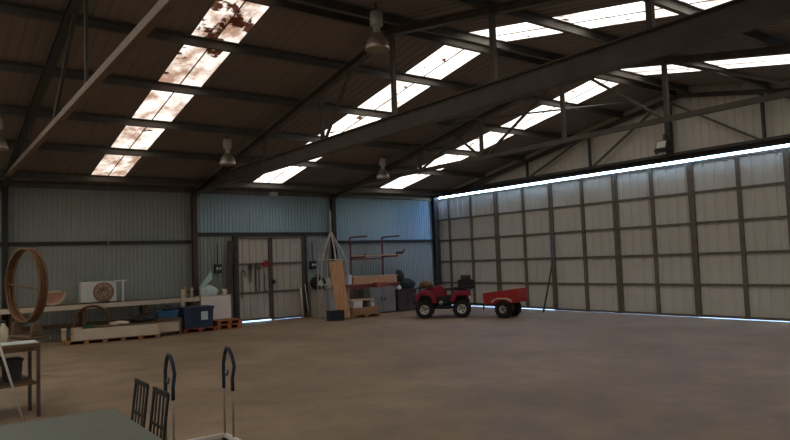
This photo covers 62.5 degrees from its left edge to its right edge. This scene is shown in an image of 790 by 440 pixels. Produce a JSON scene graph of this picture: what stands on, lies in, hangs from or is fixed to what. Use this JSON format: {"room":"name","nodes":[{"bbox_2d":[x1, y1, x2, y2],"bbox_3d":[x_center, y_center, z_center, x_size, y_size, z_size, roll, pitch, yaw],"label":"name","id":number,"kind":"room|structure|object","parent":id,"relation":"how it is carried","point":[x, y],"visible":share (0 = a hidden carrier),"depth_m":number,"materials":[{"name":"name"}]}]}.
{"room":"farm building","nodes":[
{"label":"farm building","id":0,"kind":"room"},
{"bbox_2d":[0,181,434,340],"bbox_3d":[-7.782,1.044,17.354,23.250,4.020,0.014,1,-4,-37],"label":"wall","id":1,"kind":"structure","parent":0,"point":[150,271],"depth_m":18.33,"materials":[{"name":"metal"}]},
{"bbox_2d":[8,240,190,245],"bbox_3d":[-7.721,0.612,17.387,4.580,0.090,0.066,1,-4,-37],"label":"trim","id":2,"kind":"structure","parent":1,"relation":"attached to","point":[166,241],"depth_m":17.21,"materials":[{"name":"metal"}]},
{"bbox_2d":[107,189,108,280],"bbox_3d":[-7.611,0.651,17.263,0.032,2.940,0.017,-3,-4,8],"label":"hanging cord","id":3,"kind":"object","parent":1,"relation":"hanging from","point":[107,189],"visible":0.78,"depth_m":17.26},
{"bbox_2d":[0,181,432,200],"bbox_3d":[-7.856,-0.866,17.393,23.150,0.130,0.086,1,-4,-37],"label":"trim","id":4,"kind":"structure","parent":1,"relation":"attached to","point":[11,184],"depth_m":18.70,"materials":[{"name":"metal"}]},
{"bbox_2d":[214,243,221,272],"bbox_3d":[-5.208,1.119,19.128,0.200,0.880,0.132,1,-4,-37],"label":"switch box","id":5,"kind":"object","parent":1,"relation":"attached to","point":[217,267],"visible":1,"depth_m":19.07,"materials":[{"name":"black plastic"}]},
{"bbox_2d":[236,236,271,320],"bbox_3d":[-4.289,1.772,19.804,1.120,2.548,0.070,1,-4,-37],"label":"door","id":6,"kind":"structure","parent":1,"relation":"in","point":[254,305],"depth_m":19.82,"materials":[{"name":"grey metal"}]},
{"bbox_2d":[198,232,328,235],"bbox_3d":[-3.966,0.437,20.190,4.510,0.100,0.066,1,-4,-37],"label":"trim","id":7,"kind":"structure","parent":1,"relation":"attached to","point":[307,233],"depth_m":19.38,"materials":[{"name":"metal"}]},
{"bbox_2d":[232,232,307,317],"bbox_3d":[-3.833,1.734,20.171,2.480,2.700,0.110,1,-4,-37],"label":"trim","id":8,"kind":"structure","parent":1,"relation":"attached to","point":[244,234],"depth_m":19.81,"materials":[{"name":"metal"}]},
{"bbox_2d":[270,236,305,319],"bbox_3d":[-3.343,1.791,20.441,1.180,2.576,0.171,1,-4,-37],"label":"door","id":9,"kind":"structure","parent":1,"relation":"in","point":[287,252],"depth_m":20.50,"materials":[{"name":"grey metal"}]},
{"bbox_2d":[309,242,316,268],"bbox_3d":[-2.654,1.142,21.022,0.200,0.880,0.132,1,-4,-37],"label":"switch box","id":10,"kind":"object","parent":1,"relation":"attached to","point":[313,265],"visible":1,"depth_m":20.98,"materials":[{"name":"black plastic"}]},
{"bbox_2d":[337,239,432,242],"bbox_3d":[-0.293,0.749,22.888,4.330,0.090,0.066,1,-4,-37],"label":"trim","id":11,"kind":"structure","parent":1,"relation":"attached to","point":[423,240],"depth_m":22.79,"materials":[{"name":"metal"}]},
{"bbox_2d":[0,305,789,439],"bbox_3d":[-1.697,2.442,9.339,23.500,0.200,20.000,1,-4,-37],"label":"floor","id":12,"kind":"structure","parent":0,"point":[533,374],"depth_m":9.38,"materials":[{"name":"concrete"}]},
{"bbox_2d":[1,186,7,326],"bbox_3d":[-9.515,1.051,15.871,0.280,3.950,0.240,1,-4,-37],"label":"steel column","id":13,"kind":"structure","parent":12,"relation":"on","point":[4,194],"depth_m":15.84,"materials":[{"name":"metal"}]},
{"bbox_2d":[0,0,180,190],"bbox_3d":[-3.810,-2.345,8.134,0.120,1.884,19.641,1,-4,-37],"label":"roof truss","id":14,"kind":"object","parent":13,"relation":"on","point":[161,9],"visible":0.92,"depth_m":9.30,"materials":[{"name":"metal"}]},
{"bbox_2d":[0,344,24,421],"bbox_3d":[-4.365,1.854,7.405,0.345,0.899,0.028,-3,-4,10],"label":"stick","id":15,"kind":"object","parent":12,"relation":"on","point":[1,350],"visible":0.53,"depth_m":7.39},
{"bbox_2d":[0,338,40,416],"bbox_3d":[-5.306,1.924,7.492,2.000,0.870,1.000,1,-5,-41],"label":"workbench","id":16,"kind":"object","parent":12,"relation":"on","point":[30,347],"visible":0.76,"depth_m":7.76,"materials":[{"name":"brown wood"}]},
{"bbox_2d":[0,320,8,342],"bbox_3d":[-4.758,1.356,7.909,0.110,0.270,0.110,1,-4,-37],"label":"bottle","id":17,"kind":"object","parent":16,"relation":"on","point":[4,331],"visible":0.96,"depth_m":7.88,"materials":[{"name":"white plastic"}]},
{"bbox_2d":[1,356,23,381],"bbox_3d":[-4.716,1.837,8.005,0.216,0.265,0.300,1,-5,-40],"label":"tub","id":18,"kind":"object","parent":16,"relation":"on","point":[14,364],"visible":0.75,"depth_m":7.92,"materials":[{"name":"plastic"}]},
{"bbox_2d":[0,374,35,388],"bbox_3d":[-5.290,1.976,7.534,1.880,0.030,0.850,1,-5,-41],"label":"shelf","id":19,"kind":"object","parent":16,"relation":"attached to","point":[25,380],"depth_m":7.80,"materials":[{"name":"brown wood"}]},
{"bbox_2d":[0,340,38,345],"bbox_3d":[-4.705,1.472,7.668,0.857,0.008,0.357,1,-4,-37],"label":"paper sheet","id":20,"kind":"object","parent":16,"relation":"on","point":[26,341],"visible":1,"depth_m":7.77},
{"bbox_2d":[5,248,47,339],"bbox_3d":[-4.736,0.939,8.357,0.960,1.160,0.210,-5,-4,36],"label":"wheel","id":21,"kind":"object","parent":16,"relation":"on","point":[36,333],"visible":0.98,"depth_m":8.27,"materials":[{"name":"brown wood"}]},
{"bbox_2d":[0,408,161,439],"bbox_3d":[-2.186,1.625,3.293,1.900,0.722,1.900,1,-4,-37],"label":"table","id":22,"kind":"object","parent":12,"relation":"on","point":[108,424],"visible":1,"depth_m":4.06,"materials":[{"name":"laminate"}]},
{"bbox_2d":[73,305,110,327],"bbox_3d":[-7.484,2.534,16.085,0.860,0.862,0.172,0,-4,-32],"label":"hoop","id":23,"kind":"object","parent":12,"relation":"on","point":[88,306],"visible":0.62,"depth_m":16.11,"materials":[{"name":"brown wood"}]},
{"bbox_2d":[0,289,198,334],"bbox_3d":[-8.068,2.440,16.253,6.300,1.120,0.710,1,-4,-37],"label":"bench","id":24,"kind":"object","parent":12,"relation":"on","point":[82,322],"visible":0.44,"depth_m":16.59,"materials":[{"name":"brown wood"}]},
{"bbox_2d":[46,290,66,305],"bbox_3d":[-8.447,1.927,16.049,0.610,0.365,0.120,1,-4,-37],"label":"panel","id":25,"kind":"object","parent":24,"relation":"on","point":[56,297],"visible":0.66,"depth_m":16.06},
{"bbox_2d":[79,281,116,303],"bbox_3d":[-7.628,1.855,16.708,0.840,0.550,0.367,1,-4,-37],"label":"air conditioner","id":26,"kind":"object","parent":24,"relation":"on","point":[98,291],"visible":0.99,"depth_m":16.55,"materials":[{"name":"white paint"}]},
{"bbox_2d":[93,282,113,301],"bbox_3d":[-7.452,1.839,16.639,0.500,0.500,0.020,1,-4,-37],"label":"fan grille","id":27,"kind":"object","parent":26,"relation":"attached to","point":[102,291],"depth_m":16.63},
{"bbox_2d":[114,279,125,300],"bbox_3d":[-7.191,1.850,17.050,0.290,0.570,0.060,1,-4,-37],"label":"wall bracket","id":28,"kind":"object","parent":24,"relation":"on","point":[122,281],"visible":0.96,"depth_m":17.06,"materials":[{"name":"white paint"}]},
{"bbox_2d":[183,287,194,297],"bbox_3d":[-5.673,1.980,17.865,0.340,0.300,0.100,1,-4,-37],"label":"clamp","id":29,"kind":"object","parent":24,"relation":"on","point":[184,288],"visible":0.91,"depth_m":17.86,"materials":[{"name":"wood"}]},
{"bbox_2d":[64,334,159,345],"bbox_3d":[-6.858,2.879,15.808,2.080,0.100,0.720,0,-4,-29],"label":"pallet","id":30,"kind":"object","parent":12,"relation":"on","point":[67,342],"visible":0.64,"depth_m":15.58,"materials":[{"name":"brown wood"}]},
{"bbox_2d":[61,328,66,340],"bbox_3d":[-7.785,2.696,15.293,0.110,0.270,0.340,0,-4,-29],"label":"box","id":31,"kind":"object","parent":30,"relation":"on","point":[63,330],"visible":1,"depth_m":15.16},
{"bbox_2d":[71,321,160,340],"bbox_3d":[-6.769,2.682,15.781,1.970,0.285,0.610,0,-4,-29],"label":"crate","id":32,"kind":"object","parent":30,"relation":"on","point":[144,328],"visible":0.96,"depth_m":15.56,"materials":[{"name":"brown wood"}]},
{"bbox_2d":[110,321,128,324],"bbox_3d":[-6.706,2.498,15.871,0.299,0.085,0.453,-4,-4,32],"label":"rag","id":33,"kind":"object","parent":32,"relation":"on","point":[116,322],"visible":1,"depth_m":15.78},
{"bbox_2d":[128,313,154,322],"bbox_3d":[-6.320,2.441,16.236,0.625,0.216,0.318,1,-4,-37],"label":"tarp","id":34,"kind":"object","parent":32,"relation":"on","point":[147,317],"visible":1,"depth_m":16.14,"materials":[{"name":"black plastic"}]},
{"bbox_2d":[131,378,148,427],"bbox_3d":[-1.933,1.589,4.433,0.426,0.918,0.340,1,-4,-37],"label":"slat chair","id":35,"kind":"object","parent":12,"relation":"on","point":[138,382],"visible":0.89,"depth_m":4.55,"materials":[{"name":"black plastic"}]},
{"bbox_2d":[148,386,169,439],"bbox_3d":[-1.671,1.557,4.081,0.426,0.918,0.340,1,-4,-37],"label":"slat chair","id":36,"kind":"object","parent":12,"relation":"on","point":[162,426],"visible":1,"depth_m":4.20,"materials":[{"name":"black plastic"}]},
{"bbox_2d":[154,317,181,334],"bbox_3d":[-5.835,2.732,16.711,0.600,0.430,0.590,0,-4,-29],"label":"crate","id":37,"kind":"object","parent":12,"relation":"on","point":[167,324],"visible":0.71,"depth_m":16.51,"materials":[{"name":"brown wood"}]},
{"bbox_2d":[154,303,178,318],"bbox_3d":[-5.893,2.328,16.797,0.550,0.391,0.370,0,-4,-29],"label":"box","id":38,"kind":"object","parent":37,"relation":"on","point":[169,311],"visible":1,"depth_m":16.69,"materials":[{"name":"blue plastic"}]},
{"bbox_2d":[191,189,198,296],"bbox_3d":[-5.739,1.085,18.670,0.280,3.950,0.240,1,-4,-37],"label":"steel column","id":39,"kind":"structure","parent":12,"relation":"on","point":[194,225],"depth_m":18.66,"materials":[{"name":"metal"}]},
{"bbox_2d":[193,0,789,195],"bbox_3d":[0.006,-2.310,10.963,0.160,1.884,19.641,1,-4,-37],"label":"roof truss","id":40,"kind":"object","parent":39,"relation":"on","point":[733,17],"visible":1,"depth_m":9.05,"materials":[{"name":"metal"}]},
{"bbox_2d":[178,326,216,333],"bbox_3d":[-5.297,2.913,17.363,0.900,0.110,0.660,0,-4,-35],"label":"pallet","id":41,"kind":"object","parent":12,"relation":"on","point":[213,328],"visible":0.57,"depth_m":17.18,"materials":[{"name":"red wood"}]},
{"bbox_2d":[176,305,213,328],"bbox_3d":[-5.329,2.585,17.393,0.840,0.550,0.580,0,-4,-35],"label":"storage bin","id":42,"kind":"object","parent":41,"relation":"on","point":[199,316],"visible":0.89,"depth_m":17.16,"materials":[{"name":"blue plastic"}]},
{"bbox_2d":[163,347,240,439],"bbox_3d":[-1.673,1.675,5.942,0.630,0.910,0.880,1,-4,-37],"label":"frame","id":43,"kind":"object","parent":12,"relation":"on","point":[225,436],"visible":0.94,"depth_m":6.25,"materials":[{"name":"white paint"}]},
{"bbox_2d":[195,294,231,328],"bbox_3d":[-5.119,2.572,18.361,0.890,0.900,0.480,1,-4,-37],"label":"box","id":44,"kind":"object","parent":12,"relation":"on","point":[221,303],"depth_m":18.23,"materials":[{"name":"cardboard"}]},
{"bbox_2d":[198,270,211,295],"bbox_3d":[-5.395,1.776,18.458,0.390,0.720,0.170,1,-4,-37],"label":"sheet","id":45,"kind":"object","parent":44,"relation":"on","point":[208,278],"visible":0.61,"depth_m":18.40,"materials":[{"name":"plastic"}]},
{"bbox_2d":[199,285,217,295],"bbox_3d":[-5.198,1.966,18.226,0.557,0.298,0.228,1,-4,-37],"label":"heap","id":46,"kind":"object","parent":44,"relation":"on","point":[208,290],"visible":0.96,"depth_m":18.13,"materials":[{"name":"plastic"}]},
{"bbox_2d":[213,322,241,329],"bbox_3d":[-4.670,2.920,17.927,0.680,0.120,0.620,0,-4,-35],"label":"pallet","id":47,"kind":"object","parent":12,"relation":"on","point":[239,325],"visible":0.68,"depth_m":17.75,"materials":[{"name":"orange wood"}]},
{"bbox_2d":[213,318,241,324],"bbox_3d":[-4.670,2.802,17.962,0.700,0.120,0.620,1,-4,-37],"label":"pallet","id":48,"kind":"object","parent":47,"relation":"on","point":[226,321],"visible":0.86,"depth_m":17.82,"materials":[{"name":"orange wood"}]},
{"bbox_2d":[226,241,232,300],"bbox_3d":[-4.877,1.824,19.144,0.134,2.446,0.439,-3,-4,11],"label":"leaning board","id":49,"kind":"object","parent":12,"relation":"on","point":[230,243],"visible":0.56,"depth_m":19.20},
{"bbox_2d":[300,287,303,317],"bbox_3d":[-2.940,2.602,20.551,0.070,0.957,0.170,1,-4,-37],"label":"pipe","id":50,"kind":"object","parent":12,"relation":"on","point":[301,296],"visible":1,"depth_m":20.52,"materials":[{"name":"paint"}]},
{"bbox_2d":[304,284,310,317],"bbox_3d":[-2.780,2.543,20.521,0.147,1.053,0.215,1,-4,-37],"label":"broom","id":51,"kind":"object","parent":12,"relation":"on","point":[308,315],"visible":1,"depth_m":20.45,"materials":[{"name":"white paint"}]},
{"bbox_2d":[309,288,335,317],"bbox_3d":[-2.134,2.623,20.723,1.060,0.870,0.460,1,-4,-37],"label":"base cabinet","id":52,"kind":"object","parent":12,"relation":"on","point":[314,296],"visible":0.46,"depth_m":20.43,"materials":[{"name":"grey metal"}]},
{"bbox_2d":[310,274,325,288],"bbox_3d":[-2.434,1.954,20.599,0.400,0.472,0.355,1,-4,-37],"label":"drum","id":53,"kind":"object","parent":52,"relation":"on","point":[313,282],"visible":0.71,"depth_m":20.49,"materials":[{"name":"plastic"}]},
{"bbox_2d":[316,211,349,319],"bbox_3d":[-1.956,1.358,20.055,0.991,3.300,1.000,1,-4,-37],"label":"frame","id":54,"kind":"object","parent":12,"relation":"on","point":[330,236],"visible":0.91,"depth_m":20.03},
{"bbox_2d":[330,194,336,287],"bbox_3d":[-2.004,1.119,21.439,0.280,3.950,0.240,1,-4,-37],"label":"steel column","id":55,"kind":"structure","parent":12,"relation":"on","point":[332,203],"depth_m":21.46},
{"bbox_2d":[330,45,789,200],"bbox_3d":[3.701,-2.277,13.702,0.120,1.884,19.641,1,-4,-37],"label":"roof truss","id":56,"kind":"object","parent":55,"relation":"on","point":[776,50],"visible":0.78,"depth_m":12.97,"materials":[{"name":"metal"}]},
{"bbox_2d":[0,171,444,194],"bbox_3d":[-7.360,-1.062,16.769,23.100,0.160,0.076,1,-4,-37],"label":"beam","id":57,"kind":"structure","parent":56,"relation":"on","point":[17,174],"depth_m":17.95,"materials":[{"name":"metal"}]},
{"bbox_2d":[6,140,486,177],"bbox_3d":[-6.155,-1.576,15.149,23.100,0.160,0.076,1,-4,-37],"label":"beam","id":58,"kind":"structure","parent":56,"relation":"on","point":[11,143],"depth_m":15.99,"materials":[{"name":"metal"}]},
{"bbox_2d":[0,105,524,160],"bbox_3d":[-5.097,-2.027,13.727,23.100,0.160,0.076,1,-4,-37],"label":"beam","id":59,"kind":"structure","parent":56,"relation":"on","point":[4,110],"depth_m":14.37,"materials":[{"name":"metal"}]},
{"bbox_2d":[0,60,570,139],"bbox_3d":[-4.038,-2.478,12.306,23.100,0.160,0.076,1,-4,-37],"label":"purlin","id":60,"kind":"structure","parent":56,"relation":"on","point":[5,66],"depth_m":12.81,"materials":[{"name":"metal"}]},
{"bbox_2d":[0,1,625,117],"bbox_3d":[-2.980,-2.930,10.884,23.100,0.160,0.076,1,-4,-37],"label":"purlin","id":61,"kind":"structure","parent":56,"relation":"on","point":[6,8],"depth_m":11.23,"materials":[{"name":"metal"}]},
{"bbox_2d":[242,0,675,95],"bbox_3d":[-2.081,-3.313,9.675,23.100,0.160,0.076,1,-4,-37],"label":"purlin","id":62,"kind":"structure","parent":56,"relation":"on","point":[280,4],"depth_m":11.71,"materials":[{"name":"metal"}]},
{"bbox_2d":[286,0,690,92],"bbox_3d":[-1.879,-3.337,9.403,23.100,0.160,0.076,1,-4,-37],"label":"purlin","id":63,"kind":"structure","parent":56,"relation":"on","point":[332,5],"depth_m":11.77,"materials":[{"name":"metal"}]},
{"bbox_2d":[455,100,639,121],"bbox_3d":[3.685,-2.609,15.574,4.568,0.474,0.044,-2,-4,-5],"label":"brace","id":64,"kind":"object","parent":56,"relation":"attached to","point":[635,100],"visible":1,"depth_m":15.54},
{"bbox_2d":[447,0,770,88],"bbox_3d":[-0.749,-3.134,7.876,23.100,0.160,0.076,1,-4,-37],"label":"purlin","id":65,"kind":"structure","parent":56,"relation":"on","point":[527,16],"depth_m":10.55,"materials":[{"name":"metal"}]},
{"bbox_2d":[640,0,789,46],"bbox_3d":[0.423,-2.922,6.293,23.100,0.160,0.076,1,-4,-37],"label":"purlin","id":66,"kind":"structure","parent":56,"relation":"on","point":[679,7],"depth_m":9.14,"materials":[{"name":"metal"}]},
{"bbox_2d":[326,310,344,321],"bbox_3d":[-1.740,2.789,19.015,0.440,0.300,0.320,0,-4,-25],"label":"crate","id":67,"kind":"object","parent":12,"relation":"on","point":[333,315],"visible":1,"depth_m":18.90,"materials":[{"name":"plastic"}]},
{"bbox_2d":[329,260,350,318],"bbox_3d":[-1.651,2.082,19.421,0.604,1.775,0.059,-1,-4,-16],"label":"plywood board","id":68,"kind":"object","parent":12,"relation":"on","point":[336,267],"visible":0.79,"depth_m":19.41,"materials":[{"name":"wood"}]},
{"bbox_2d":[350,312,380,318],"bbox_3d":[-0.986,2.910,19.876,0.980,0.110,0.500,0,-4,-31],"label":"pallet","id":69,"kind":"object","parent":12,"relation":"on","point":[377,314],"visible":0.66,"depth_m":19.79,"materials":[{"name":"brown wood"}]},
{"bbox_2d":[349,306,376,314],"bbox_3d":[-0.998,2.756,19.893,0.840,0.200,0.420,0,-4,-31],"label":"cardboard box","id":70,"kind":"object","parent":69,"relation":"on","point":[370,309],"visible":0.82,"depth_m":19.70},
{"bbox_2d":[349,301,362,307],"bbox_3d":[-1.194,2.552,19.742,0.300,0.203,0.344,0,-4,-31],"label":"carton","id":71,"kind":"object","parent":70,"relation":"on","point":[352,304],"visible":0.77,"depth_m":19.61,"materials":[{"name":"cardboard"}]},
{"bbox_2d":[348,298,372,300],"bbox_3d":[-1.086,2.432,19.849,0.760,0.035,0.320,0,-4,-31],"label":"slab","id":72,"kind":"object","parent":71,"relation":"on","point":[364,298],"visible":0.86,"depth_m":19.75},
{"bbox_2d":[346,282,399,298],"bbox_3d":[-0.607,2.592,21.821,2.400,0.955,0.400,1,-4,-37],"label":"table","id":73,"kind":"object","parent":12,"relation":"on","point":[394,284],"visible":0.27,"depth_m":21.30,"materials":[{"name":"paint"}]},
{"bbox_2d":[352,274,396,283],"bbox_3d":[-0.723,1.986,21.833,1.820,0.260,0.270,1,-4,-37],"label":"box","id":74,"kind":"object","parent":73,"relation":"on","point":[368,279],"visible":0.82,"depth_m":21.68,"materials":[{"name":"brown wood"}]},
{"bbox_2d":[395,269,403,281],"bbox_3d":[0.162,1.914,22.495,0.371,0.421,0.274,1,-4,-37],"label":"duffel bag","id":75,"kind":"object","parent":73,"relation":"on","point":[400,276],"visible":0.73,"depth_m":22.39,"materials":[{"name":"black fabric"}]},
{"bbox_2d":[349,235,399,287],"bbox_3d":[-0.627,1.793,21.589,1.400,2.522,1.020,1,-4,-37],"label":"rack","id":76,"kind":"object","parent":12,"relation":"on","point":[364,256],"visible":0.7,"depth_m":21.73,"materials":[{"name":"metal"}]},
{"bbox_2d":[350,254,406,256],"bbox_3d":[-0.529,1.182,21.842,2.250,0.034,0.100,1,-4,-37],"label":"shelf","id":77,"kind":"object","parent":76,"relation":"on","point":[386,254],"visible":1,"depth_m":21.74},
{"bbox_2d":[363,286,395,312],"bbox_3d":[-0.493,2.619,21.297,1.000,0.830,0.450,1,-4,-37],"label":"base cabinet","id":78,"kind":"object","parent":12,"relation":"on","point":[384,298],"visible":0.84,"depth_m":21.15,"materials":[{"name":"metal"}]},
{"bbox_2d":[373,282,387,287],"bbox_3d":[-0.492,2.127,21.386,0.420,0.158,0.260,1,-4,-37],"label":"carton","id":79,"kind":"object","parent":78,"relation":"on","point":[375,284],"visible":0.99,"depth_m":21.28,"materials":[{"name":"cardboard"}]},
{"bbox_2d":[395,288,416,311],"bbox_3d":[0.281,2.673,21.830,0.820,0.730,0.490,1,-4,-37],"label":"base cabinet","id":80,"kind":"object","parent":12,"relation":"on","point":[404,297],"visible":0.76,"depth_m":21.59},
{"bbox_2d":[399,278,415,288],"bbox_3d":[0.425,2.138,22.020,0.644,0.347,0.337,1,-4,-37],"label":"bundle","id":81,"kind":"object","parent":80,"relation":"on","point":[407,283],"visible":0.91,"depth_m":21.87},
{"bbox_2d":[431,198,439,284],"bbox_3d":[1.514,1.151,24.048,0.280,3.950,0.240,1,-4,-37],"label":"steel column","id":82,"kind":"structure","parent":12,"relation":"on","point":[434,202],"depth_m":24.05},
{"bbox_2d":[413,280,474,318],"bbox_3d":[1.433,2.303,18.997,1.798,1.063,1.026,-2,-4,6],"label":"bike","id":83,"kind":"object","parent":12,"relation":"on","point":[429,299],"visible":1,"depth_m":18.62,"materials":[{"name":"plastic"}]},
{"bbox_2d":[419,281,432,286],"bbox_3d":[0.899,1.875,19.098,0.316,0.182,0.538,1,-4,-37],"label":"bundle","id":84,"kind":"object","parent":83,"relation":"on","point":[424,283],"visible":1,"depth_m":18.96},
{"bbox_2d":[418,286,443,296],"bbox_3d":[1.056,2.090,19.053,0.732,0.295,0.420,-2,-4,6],"label":"hood","id":85,"kind":"object","parent":83,"relation":"attached to","point":[438,291],"depth_m":18.83,"materials":[{"name":"red plastic"}]},
{"bbox_2d":[457,279,474,288],"bbox_3d":[2.072,1.854,18.951,0.500,0.250,0.620,-2,-4,6],"label":"cargo box","id":86,"kind":"object","parent":83,"relation":"on","point":[467,283],"visible":1,"depth_m":18.65,"materials":[{"name":"black plastic"}]},
{"bbox_2d":[460,275,470,279],"bbox_3d":[2.055,1.662,18.964,0.300,0.130,0.440,-2,-4,6],"label":"bag","id":87,"kind":"object","parent":86,"relation":"on","point":[462,277],"visible":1,"depth_m":18.75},
{"bbox_2d":[437,191,499,306],"bbox_3d":[2.541,1.060,23.013,0.065,3.896,3.030,1,-4,-37],"label":"door","id":88,"kind":"structure","parent":12,"relation":"on","point":[467,227],"depth_m":22.86,"materials":[{"name":"metal"}]},
{"bbox_2d":[475,287,527,317],"bbox_3d":[2.934,2.329,18.334,1.460,0.819,0.900,-4,-4,33],"label":"trailer","id":89,"kind":"object","parent":12,"relation":"on","point":[506,303],"visible":1,"depth_m":17.92,"materials":[{"name":"metal"}]},
{"bbox_2d":[495,183,554,309],"bbox_3d":[4.154,0.869,20.882,0.065,3.894,2.530,1,-4,-37],"label":"door","id":90,"kind":"structure","parent":12,"relation":"on","point":[523,221],"depth_m":20.80,"materials":[{"name":"metal"}]},
{"bbox_2d":[543,236,554,312],"bbox_3d":[4.587,1.596,19.396,0.051,2.246,0.901,-5,-5,42],"label":"leaning pole","id":91,"kind":"object","parent":12,"relation":"on","point":[553,236],"visible":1,"depth_m":19.44,"materials":[{"name":"metal"}]},
{"bbox_2d":[549,173,620,312],"bbox_3d":[5.507,0.711,19.016,0.065,3.907,2.290,1,-4,-37],"label":"door","id":92,"kind":"structure","parent":12,"relation":"on","point":[582,210],"depth_m":18.94,"materials":[{"name":"metal"}]},
{"bbox_2d":[613,162,697,316],"bbox_3d":[6.865,0.551,17.229,0.065,3.906,2.410,1,-4,-37],"label":"door","id":93,"kind":"structure","parent":12,"relation":"on","point":[656,259],"depth_m":17.17,"materials":[{"name":"metal"}]},
{"bbox_2d":[688,147,789,320],"bbox_3d":[8.182,0.387,15.412,0.065,3.898,2.290,1,-4,-37],"label":"door","id":94,"kind":"structure","parent":12,"relation":"on","point":[740,203],"depth_m":15.37,"materials":[{"name":"metal"}]},
{"bbox_2d":[786,147,789,188],"bbox_3d":[9.566,0.219,13.589,0.065,3.890,2.500,1,-4,-37],"label":"door","id":95,"kind":"structure","parent":12,"relation":"on","point":[787,148],"depth_m":14.57,"materials":[{"name":"metal"}]},
{"bbox_2d":[0,0,789,196],"bbox_3d":[-1.994,-2.534,9.498,23.140,1.841,20.300,1,-4,-37],"label":"ceiling","id":96,"kind":"structure","parent":0,"point":[22,40],"depth_m":12.98,"materials":[{"name":"metal"}]},
{"bbox_2d":[0,117,8,150],"bbox_3d":[-7.398,-1.705,12.093,0.380,0.788,0.380,1,-4,-37],"label":"lamp","id":97,"kind":"object","parent":96,"relation":"hanging from","point":[3,144],"visible":1,"depth_m":12.06,"materials":[{"name":"metal"}]},
{"bbox_2d":[108,1,245,174],"bbox_3d":[-4.742,-2.273,13.210,0.022,1.675,9.252,1,-4,-37],"label":"trim","id":98,"kind":"structure","parent":96,"relation":"attached to","point":[244,2],"depth_m":11.86,"materials":[{"name":"paint"}]},
{"bbox_2d":[91,0,268,175],"bbox_3d":[-4.743,-2.294,13.211,0.810,1.695,9.250,1,-4,-37],"label":"window","id":99,"kind":"structure","parent":96,"relation":"attached to","point":[221,12],"depth_m":11.92,"materials":[{"name":"glass"}]},
{"bbox_2d":[219,135,235,165],"bbox_3d":[-3.867,-1.636,15.020,0.380,0.733,0.380,1,-4,-37],"label":"lamp","id":100,"kind":"object","parent":96,"relation":"hanging from","point":[227,159],"visible":0.98,"depth_m":14.93,"materials":[{"name":"metal"}]},
{"bbox_2d":[268,49,463,182],"bbox_3d":[-1.147,-2.241,15.875,0.022,1.675,9.252,1,-4,-37],"label":"trim","id":101,"kind":"structure","parent":96,"relation":"attached to","point":[462,49],"depth_m":14.21,"materials":[{"name":"paint"}]},
{"bbox_2d":[254,45,479,182],"bbox_3d":[-1.148,-2.262,15.876,0.940,1.695,9.250,1,-4,-37],"label":"window","id":102,"kind":"structure","parent":96,"relation":"attached to","point":[444,53],"depth_m":14.22,"materials":[{"name":"glass"}]},
{"bbox_2d":[365,3,389,53],"bbox_3d":[-0.285,-2.975,10.019,0.380,0.728,0.380,1,-4,-37],"label":"lamp","id":103,"kind":"object","parent":96,"relation":"hanging from","point":[376,43],"visible":1,"depth_m":9.94,"materials":[{"name":"metal"}]},
{"bbox_2d":[377,156,389,178],"bbox_3d":[-0.349,-1.503,18.518,0.380,0.640,0.380,1,-4,-37],"label":"lamp","id":104,"kind":"object","parent":96,"relation":"hanging from","point":[382,173],"visible":1,"depth_m":18.43,"materials":[{"name":"metal"}]},
{"bbox_2d":[380,79,617,188],"bbox_3d":[2.519,-2.228,18.595,0.930,1.695,9.250,1,-4,-37],"label":"window","id":105,"kind":"structure","parent":96,"relation":"attached to","point":[589,85],"depth_m":17.51,"materials":[{"name":"glass"}]},
{"bbox_2d":[392,81,607,187],"bbox_3d":[2.520,-2.207,18.594,0.022,1.675,9.252,1,-4,-37],"label":"trim","id":106,"kind":"structure","parent":96,"relation":"attached to","point":[606,81],"depth_m":17.52,"materials":[{"name":"paint"}]},
{"bbox_2d":[469,0,730,40],"bbox_3d":[4.351,-2.919,8.467,0.940,1.695,9.250,1,-4,-37],"label":"window","id":107,"kind":"structure","parent":96,"relation":"attached to","point":[637,6],"depth_m":10.12,"materials":[{"name":"glass"}]},
{"bbox_2d":[487,0,712,37],"bbox_3d":[4.352,-2.898,8.466,0.022,1.675,9.252,1,-4,-37],"label":"trim","id":108,"kind":"structure","parent":96,"relation":"attached to","point":[706,0],"depth_m":9.96,"materials":[{"name":"paint"}]},
{"bbox_2d":[621,54,789,74],"bbox_3d":[8.018,-2.886,11.186,0.930,1.695,9.250,1,-4,-37],"label":"window","id":109,"kind":"structure","parent":96,"relation":"attached to","point":[757,60],"depth_m":12.97,"materials":[{"name":"glass"}]},
{"bbox_2d":[632,59,789,72],"bbox_3d":[8.019,-2.865,11.185,0.022,1.675,9.252,1,-4,-37],"label":"trim","id":110,"kind":"structure","parent":96,"relation":"attached to","point":[783,59],"depth_m":13.00,"materials":[{"name":"paint"}]},
{"bbox_2d":[448,80,789,189],"bbox_3d":[7.259,-2.448,16.358,0.018,1.864,19.900,1,-4,-37],"label":"wall","id":111,"kind":"structure","parent":0,"point":[697,132],"depth_m":16.42,"materials":[{"name":"metal"}]},
{"bbox_2d":[432,138,789,197],"bbox_3d":[7.297,-1.590,16.285,0.056,0.140,19.860,1,-4,-37],"label":"trim","id":112,"kind":"structure","parent":111,"relation":"attached to","point":[785,140],"depth_m":17.36,"materials":[{"name":"metal"}]},
{"bbox_2d":[445,88,789,193],"bbox_3d":[7.170,-2.349,16.284,0.208,1.637,18.000,1,-4,-37],"label":"truss","id":113,"kind":"object","parent":111,"relation":"attached to","point":[668,127],"visible":0.95,"depth_m":16.90,"materials":[{"name":"metal"}]},
{"bbox_2d":[654,134,670,154],"bbox_3d":[6.702,-1.922,16.431,0.258,0.475,0.454,1,-4,-37],"label":"floodlight","id":114,"kind":"object","parent":113,"relation":"attached to","point":[664,145],"visible":1,"depth_m":16.31,"materials":[{"name":"black plastic"}]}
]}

